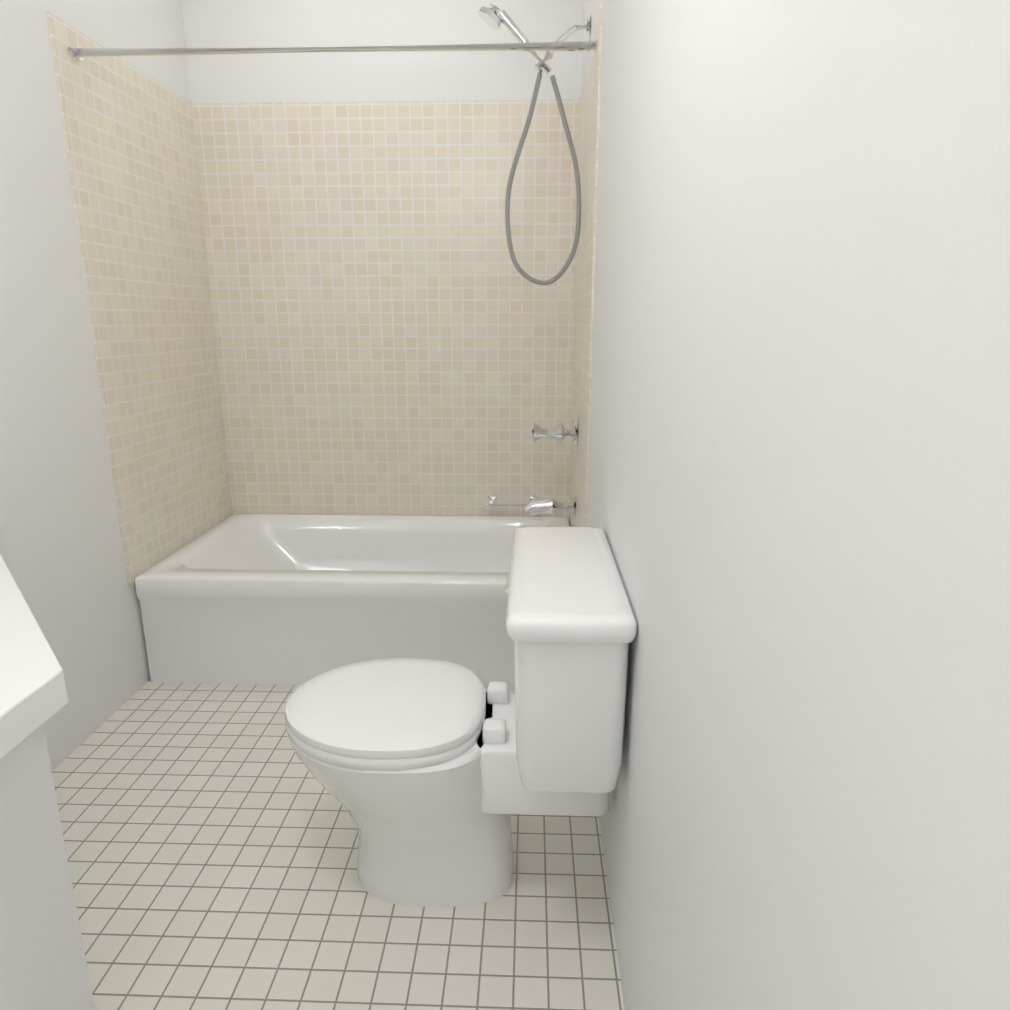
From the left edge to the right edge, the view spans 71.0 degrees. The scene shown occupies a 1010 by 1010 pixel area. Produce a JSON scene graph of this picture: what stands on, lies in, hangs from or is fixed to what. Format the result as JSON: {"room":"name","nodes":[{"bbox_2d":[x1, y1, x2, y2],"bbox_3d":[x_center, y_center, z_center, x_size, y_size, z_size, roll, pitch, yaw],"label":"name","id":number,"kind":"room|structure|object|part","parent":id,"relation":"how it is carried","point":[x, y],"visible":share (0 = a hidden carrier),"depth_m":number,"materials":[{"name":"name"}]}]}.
{"room":"bathroom","nodes":[
{"label":"bathroom","id":0,"kind":"room"},
{"bbox_2d":[0,519,9,570],"bbox_3d":[-1.673,-0.473,1.500,0.820,2.690,0.120,-11,18,-37],"label":"wall","id":1,"kind":"structure","parent":0,"point":[3,552],"depth_m":1.86,"materials":[{"name":"white paint"}]},
{"bbox_2d":[0,0,190,771],"bbox_3d":[-1.346,-0.715,2.430,0.120,2.690,1.510,1,15,2],"label":"wall","id":2,"kind":"structure","parent":0,"point":[61,528],"depth_m":2.07,"materials":[{"name":"white paint"}]},
{"bbox_2d":[46,11,232,585],"bbox_3d":[-1.275,-0.667,2.637,0.008,1.725,0.872,1,15,2],"label":"tile","id":3,"kind":"structure","parent":2,"relation":"attached to","point":[130,142],"depth_m":2.52,"materials":[{"name":"beige tile"}]},
{"bbox_2d":[68,38,596,60],"bbox_3d":[-0.509,-1.336,2.078,1.561,0.052,0.052,1,15,2],"label":"rail","id":4,"kind":"object","parent":2,"relation":"attached to","point":[78,52],"visible":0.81,"depth_m":2.07,"materials":[{"name":"silver metal"}]},
{"bbox_2d":[52,680,624,1009],"bbox_3d":[-0.838,0.943,1.636,2.390,0.120,3.842,1,15,2],"label":"floor","id":5,"kind":"structure","parent":0,"point":[210,833],"depth_m":1.61,"materials":[{"name":"tile"}]},
{"bbox_2d":[0,730,94,1009],"bbox_3d":[-1.234,0.637,1.004,1.292,0.790,1.802,1,15,2],"label":"bathroom vanity","id":6,"kind":"object","parent":5,"relation":"on","point":[43,964],"depth_m":0.89,"materials":[{"name":"white laminate"}]},
{"bbox_2d":[0,554,67,765],"bbox_3d":[-1.218,0.229,0.903,1.321,0.050,1.832,1,15,2],"label":"countertop","id":7,"kind":"structure","parent":6,"relation":"on","point":[32,682],"depth_m":0.89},
{"bbox_2d":[135,513,569,688],"bbox_3d":[-0.496,0.346,2.881,1.545,0.410,0.850,1,15,2],"label":"bathtub","id":8,"kind":"object","parent":5,"relation":"on","point":[261,598],"visible":0.67,"depth_m":2.50,"materials":[{"name":"white ceramic"}]},
{"bbox_2d":[285,526,636,906],"bbox_3d":[-0.124,0.494,1.587,0.721,0.775,0.584,1,15,2],"label":"toilet","id":9,"kind":"object","parent":5,"relation":"on","point":[430,776],"visible":1,"depth_m":1.46,"materials":[{"name":"white ceramic"}]},
{"bbox_3d":[-0.240,0.446,1.579,0.489,0.053,0.398,1,15,2],"label":"seat","id":10,"kind":"part","parent":9,"relation":"part of","materials":[{"name":"white plastic"}]},
{"bbox_3d":[0.124,0.298,1.527,0.225,0.366,0.584,1,15,2],"label":"tank","id":11,"kind":"part","parent":9,"relation":"part of","materials":[{"name":"white ceramic"}]},
{"bbox_2d":[181,0,583,102],"bbox_3d":[-0.479,-0.881,3.073,1.805,2.690,0.120,1,15,2],"label":"wall","id":12,"kind":"structure","parent":0,"point":[362,76],"depth_m":2.78,"materials":[{"name":"white paint"}]},
{"bbox_2d":[192,99,578,517],"bbox_3d":[-0.481,-0.771,3.036,1.565,1.725,0.008,1,15,2],"label":"tile","id":13,"kind":"structure","parent":12,"relation":"attached to","point":[394,330],"depth_m":3.01,"materials":[{"name":"beige tile"}]},
{"bbox_2d":[484,494,537,507],"bbox_3d":[0.035,-0.017,3.163,0.252,0.048,0.089,1,15,2],"label":"grab bar","id":14,"kind":"object","parent":13,"relation":"attached to","point":[491,498],"visible":0.62,"depth_m":3.14,"materials":[{"name":"silver metal"}]},
{"bbox_2d":[582,0,1009,1009],"bbox_3d":[0.296,-0.406,1.244,0.120,2.690,3.842,1,15,2],"label":"wall","id":15,"kind":"structure","parent":0,"point":[798,500],"depth_m":0.48,"materials":[{"name":"white paint"}]},
{"bbox_2d":[478,3,590,284],"bbox_3d":[0.096,-1.237,2.474,0.376,0.899,0.088,1,15,2],"label":"shower","id":16,"kind":"object","parent":15,"relation":"attached to","point":[493,16],"visible":0.92,"depth_m":2.45,"materials":[{"name":"silver metal"}]},
{"bbox_3d":[0.096,-1.569,2.387,0.376,0.213,0.088,1,15,2],"label":"shower arm","id":17,"kind":"part","parent":16,"relation":"part of"},
{"bbox_2d":[569,3,602,525],"bbox_3d":[0.281,-0.653,2.583,0.008,1.725,0.872,1,15,2],"label":"tile","id":18,"kind":"structure","parent":15,"relation":"attached to","point":[589,122],"depth_m":2.37,"materials":[{"name":"beige tile"}]},
{"bbox_2d":[524,496,575,515],"bbox_3d":[0.175,0.005,2.793,0.204,0.085,0.080,1,15,2],"label":"tub spout","id":19,"kind":"object","parent":18,"relation":"attached to","point":[551,505],"visible":1,"depth_m":2.77,"materials":[{"name":"silver metal"}]},
{"bbox_2d":[532,418,577,445],"bbox_3d":[0.191,-0.278,2.719,0.173,0.110,0.110,1,15,2],"label":"tub valve","id":20,"kind":"object","parent":18,"relation":"attached to","point":[559,432],"visible":1,"depth_m":2.69,"materials":[{"name":"silver metal"}]}
]}

